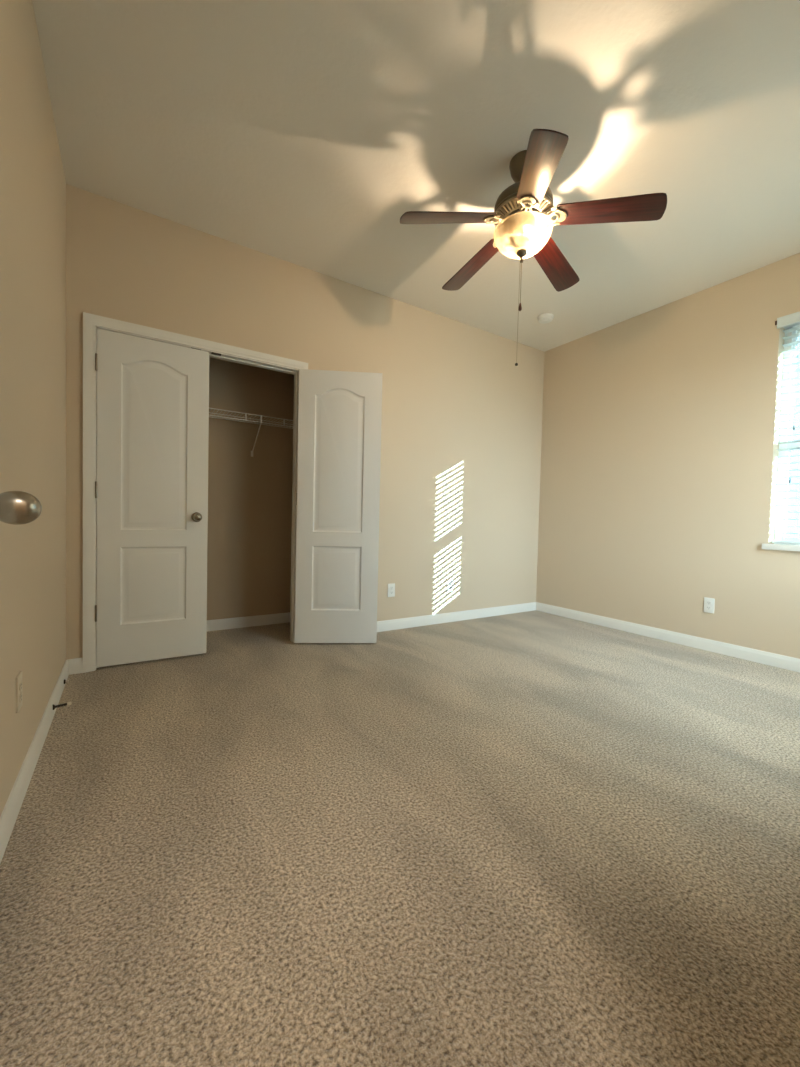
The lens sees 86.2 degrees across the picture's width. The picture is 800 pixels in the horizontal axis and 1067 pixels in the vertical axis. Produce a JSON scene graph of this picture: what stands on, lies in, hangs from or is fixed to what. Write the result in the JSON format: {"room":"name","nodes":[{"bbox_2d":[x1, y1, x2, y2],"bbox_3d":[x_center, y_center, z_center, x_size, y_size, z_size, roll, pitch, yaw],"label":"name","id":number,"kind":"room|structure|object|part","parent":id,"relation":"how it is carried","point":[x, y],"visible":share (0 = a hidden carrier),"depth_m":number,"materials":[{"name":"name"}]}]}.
{"room":"empty bedroom","nodes":[
{"label":"empty bedroom","id":0,"kind":"room"},
{"bbox_2d":[0,0,65,815],"bbox_3d":[-0.953,-0.501,0.837,0.115,2.800,5.325,0,2,-33],"label":"wall","id":1,"kind":"structure","parent":0,"point":[32,178],"depth_m":1.53,"materials":[{"name":"beige paint"}]},
{"bbox_2d":[16,671,22,712],"bbox_3d":[-1.239,0.515,1.394,0.009,0.115,0.070,0,2,-33],"label":"wall outlet","id":2,"kind":"object","parent":1,"relation":"attached to","point":[19,704],"visible":1,"depth_m":1.38,"materials":[{"name":"beige plastic"}]},
{"bbox_2d":[0,660,68,863],"bbox_3d":[-1.139,0.839,1.240,0.014,0.088,3.000,0,2,-33],"label":"baseboard","id":3,"kind":"structure","parent":1,"relation":"attached to","point":[10,812],"depth_m":1.48,"materials":[{"name":"white paint"}]},
{"bbox_2d":[53,702,71,709],"bbox_3d":[-1.563,0.795,1.979,0.025,0.025,0.069,3,3,45],"label":"door stop","id":4,"kind":"object","parent":1,"relation":"attached to","point":[67,703],"visible":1,"depth_m":1.98,"materials":[{"name":"brown metal"}]},
{"bbox_2d":[207,357,293,619],"bbox_3d":[-1.518,-0.599,3.564,1.865,2.800,0.115,0,2,-33],"label":"wall","id":5,"kind":"structure","parent":0,"point":[250,498],"depth_m":3.65,"materials":[{"name":"beige paint"}]},
{"bbox_2d":[207,612,289,630],"bbox_3d":[-1.564,0.758,3.521,1.750,0.088,0.014,0,2,-33],"label":"baseboard","id":6,"kind":"structure","parent":5,"relation":"attached to","point":[249,621],"depth_m":3.68,"materials":[{"name":"white paint"}]},
{"bbox_2d":[209,408,292,456],"bbox_3d":[-1.445,-0.795,3.344,1.744,0.289,0.319,0,2,-33],"label":"wire shelf","id":7,"kind":"object","parent":5,"relation":"attached to","point":[246,416],"visible":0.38,"depth_m":3.43,"materials":[{"name":"white metal"}]},
{"bbox_3d":[-1.359,-0.878,3.210,1.744,0.008,0.008,0,2,-33],"label":"hanging rail","id":8,"kind":"part","parent":7,"relation":"part of","materials":[{"name":"white metal"}]},
{"bbox_2d":[66,184,544,659],"bbox_3d":[-0.228,-0.570,3.604,4.083,2.800,0.115,0,2,-33],"label":"wall","id":9,"kind":"structure","parent":0,"point":[461,423],"depth_m":3.62,"materials":[{"name":"beige paint"}]},
{"bbox_2d":[67,658,82,674],"bbox_3d":[-1.914,0.781,2.515,0.079,0.088,0.014,0,2,-33],"label":"baseboard","id":10,"kind":"structure","parent":9,"relation":"attached to","point":[75,665],"depth_m":2.52,"materials":[{"name":"white paint"}]},
{"bbox_2d":[95,328,208,667],"bbox_3d":[-1.540,-0.197,2.689,0.618,2.018,0.112,0,2,-33],"label":"door","id":11,"kind":"structure","parent":9,"relation":"in","point":[151,485],"depth_m":2.69,"materials":[{"name":"white paint"}]},
{"bbox_3d":[-1.329,-0.107,2.808,0.065,0.065,0.077,0,2,-33],"label":"knob","id":12,"kind":"part","parent":11,"relation":"part of","materials":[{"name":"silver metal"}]},
{"bbox_2d":[83,312,307,672],"bbox_3d":[-1.316,-0.226,2.916,1.354,2.103,0.132,0,2,-33],"label":"door frame","id":13,"kind":"structure","parent":9,"relation":"attached to","point":[91,322],"depth_m":2.55,"materials":[{"name":"white paint"}]},
{"bbox_2d":[295,369,382,642],"bbox_3d":[-0.466,-0.189,3.235,0.618,2.018,0.112,1,2,-5],"label":"door","id":14,"kind":"structure","parent":9,"relation":"in","point":[340,412],"depth_m":3.18,"materials":[{"name":"white paint"}]},
{"bbox_2d":[388,583,394,596],"bbox_3d":[-0.074,0.488,3.678,0.070,0.115,0.009,0,2,-33],"label":"wall outlet","id":15,"kind":"object","parent":9,"relation":"attached to","point":[391,587],"visible":1,"depth_m":3.67,"materials":[{"name":"white plastic"}]},
{"bbox_2d":[447,580,452,591],"bbox_3d":[0.474,0.495,4.022,0.070,0.115,0.017,0,2,-33],"label":"cable plate","id":16,"kind":"object","parent":9,"relation":"attached to","point":[449,582],"visible":1,"depth_m":4.02,"materials":[{"name":"white plastic"}]},
{"bbox_2d":[377,602,535,631],"bbox_3d":[0.378,0.790,3.977,2.650,0.088,0.014,0,2,-33],"label":"baseboard","id":17,"kind":"structure","parent":9,"relation":"attached to","point":[387,625],"depth_m":4.04,"materials":[{"name":"white paint"}]},
{"bbox_2d":[0,610,799,1066],"bbox_3d":[0.809,0.965,2.028,4.378,0.120,5.325,0,2,-33],"label":"floor","id":18,"kind":"structure","parent":0,"point":[535,838],"depth_m":1.20,"materials":[{"name":"carpet"}]},
{"bbox_2d":[32,0,799,351],"bbox_3d":[0.879,-1.952,1.938,4.378,0.120,5.325,0,2,-33],"label":"ceiling","id":19,"kind":"structure","parent":0,"point":[303,133],"depth_m":2.02,"materials":[{"name":"beige paint"}]},
{"bbox_2d":[400,129,666,365],"bbox_3d":[0.615,-1.391,2.255,1.234,1.034,1.204,0,2,-33],"label":"ceiling fan","id":20,"kind":"object","parent":19,"relation":"hanging from","point":[523,212],"visible":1,"depth_m":2.10,"materials":[{"name":"brown wood"}]},
{"bbox_3d":[0.237,-1.571,2.130,0.481,0.006,0.144,-8,18,-11],"label":"blade","id":21,"kind":"part","parent":20,"relation":"part of","materials":[{"name":"brown wood"}]},
{"bbox_3d":[0.433,-1.595,2.561,0.144,0.006,0.481,-15,3,-30],"label":"blade","id":22,"kind":"part","parent":20,"relation":"part of","materials":[{"name":"brown wood"}]},
{"bbox_3d":[0.615,-1.146,2.222,0.004,0.522,0.002,1,2,-6],"label":"pull chain","id":23,"kind":"part","parent":20,"relation":"part of","materials":[{"name":"gold metal"}]},
{"bbox_3d":[0.626,-1.297,2.217,0.003,0.211,0.003,0,2,-33],"label":"pull chain","id":24,"kind":"part","parent":20,"relation":"part of","materials":[{"name":"gold metal"}]},
{"bbox_3d":[0.631,-1.508,2.210,0.292,0.114,0.292,0,2,-33],"label":"lamp shade","id":25,"kind":"part","parent":20,"relation":"part of","materials":[{"name":"white glass"}]},
{"bbox_3d":[0.587,-1.538,1.810,0.144,0.006,0.481,14,14,3],"label":"blade","id":26,"kind":"part","parent":20,"relation":"part of","materials":[{"name":"brown wood"}]},
{"bbox_3d":[0.905,-1.577,2.509,0.144,0.006,0.481,-11,-15,40],"label":"blade","id":27,"kind":"part","parent":20,"relation":"part of","materials":[{"name":"brown wood"}]},
{"bbox_3d":[1.000,-1.542,2.045,0.481,0.006,0.144,13,-4,23],"label":"blade","id":28,"kind":"part","parent":20,"relation":"part of","materials":[{"name":"brown wood"}]},
{"bbox_2d":[537,313,553,323],"bbox_3d":[1.304,-1.920,3.837,0.140,0.043,0.140,0,2,-33],"label":"smoke detector","id":29,"kind":"object","parent":19,"relation":"attached to","point":[545,318],"visible":1,"depth_m":3.80,"materials":[{"name":"white plastic"}]},
{"bbox_3d":[1.305,-1.936,3.836,0.140,0.011,0.140,0,2,-33],"label":"mounting plate","id":30,"kind":"part","parent":29,"relation":"part of","materials":[{"name":"white plastic"}]},
{"bbox_2d":[536,253,799,658],"bbox_3d":[2.614,-0.486,3.111,0.180,2.800,5.325,0,2,-33],"label":"wall","id":31,"kind":"structure","parent":0,"point":[661,425],"depth_m":3.50,"materials":[{"name":"beige paint"}]},
{"bbox_2d":[536,602,799,672],"bbox_3d":[2.291,0.853,3.428,0.014,0.088,3.000,0,2,-33],"label":"baseboard","id":32,"kind":"structure","parent":31,"relation":"attached to","point":[763,657],"depth_m":3.44,"materials":[{"name":"white paint"}]},
{"bbox_2d":[704,597,714,613],"bbox_3d":[2.380,0.553,3.295,0.009,0.115,0.070,0,2,-33],"label":"wall outlet","id":33,"kind":"object","parent":31,"relation":"attached to","point":[709,603],"visible":1,"depth_m":3.29,"materials":[{"name":"white plastic"}]},
{"bbox_2d":[762,325,799,550],"bbox_3d":[2.896,-0.667,2.621,0.183,1.595,0.970,0,2,-33],"label":"window","id":34,"kind":"structure","parent":31,"relation":"in","point":[777,536],"depth_m":2.99,"materials":[{"name":"white plastic"}]},
{"bbox_3d":[2.854,0.110,2.630,0.128,0.040,0.970,0,2,-33],"label":"sill","id":35,"kind":"part","parent":34,"relation":"part of","materials":[{"name":"white paint"}]},
{"bbox_2d":[772,311,799,543],"bbox_3d":[2.864,-0.692,2.607,0.088,1.553,0.946,0,2,-33],"label":"window blind","id":36,"kind":"object","parent":34,"relation":"attached to","point":[793,319],"visible":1,"depth_m":2.93,"materials":[{"name":"white plastic"}]},
{"bbox_3d":[2.863,0.075,2.635,0.050,0.018,0.890,0,2,-33],"label":"rail","id":37,"kind":"part","parent":36,"relation":"part of","materials":[{"name":"white plastic"}]},
{"bbox_3d":[2.662,-0.895,2.890,0.002,1.067,0.002,3,2,42],"label":"lift cord","id":38,"kind":"part","parent":36,"relation":"part of","materials":[{"name":"white plastic"}]},
{"bbox_3d":[2.670,-1.073,2.878,0.002,0.710,0.002,3,2,42],"label":"lift cord","id":39,"kind":"part","parent":36,"relation":"part of","materials":[{"name":"white plastic"}]},
{"bbox_3d":[2.710,-0.684,2.880,0.055,1.485,0.002,0,2,-33],"label":"ladder cord","id":40,"kind":"part","parent":36,"relation":"part of","materials":[{"name":"white plastic"}]},
{"bbox_3d":[2.950,-0.686,2.655,0.055,1.557,0.910,0,2,-33],"label":"frame","id":41,"kind":"part","parent":34,"relation":"part of","materials":[{"name":"white plastic"}]},
{"bbox_3d":[2.931,-0.284,2.661,0.022,0.690,0.830,0,2,-33],"label":"sash","id":42,"kind":"part","parent":34,"relation":"part of","materials":[{"name":"white plastic"}]},
{"bbox_3d":[2.968,-0.996,2.652,0.022,0.855,0.830,0,2,-33],"label":"sash","id":43,"kind":"part","parent":34,"relation":"part of","materials":[{"name":"white plastic"}]},
{"bbox_3d":[2.930,-0.264,2.662,0.004,0.630,0.810,0,2,-33],"label":"pane","id":44,"kind":"part","parent":34,"relation":"part of","materials":[{"name":"clear glass"}]},
{"bbox_3d":[2.969,-1.021,2.651,0.004,0.785,0.810,0,2,-33],"label":"pane","id":45,"kind":"part","parent":34,"relation":"part of","materials":[{"name":"clear glass"}]},
{"bbox_3d":[1.445,-0.448,0.979,4.083,2.800,0.115,0,2,-33],"label":"wall","id":46,"kind":"structure","parent":0,"visible":0},
{"bbox_2d":[0,491,41,524],"bbox_3d":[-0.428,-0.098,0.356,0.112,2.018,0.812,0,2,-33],"label":"door knob","id":47,"kind":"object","parent":46,"relation":"in","point":[16,507],"depth_m":0.65,"materials":[{"name":"silver metal"}]}
]}

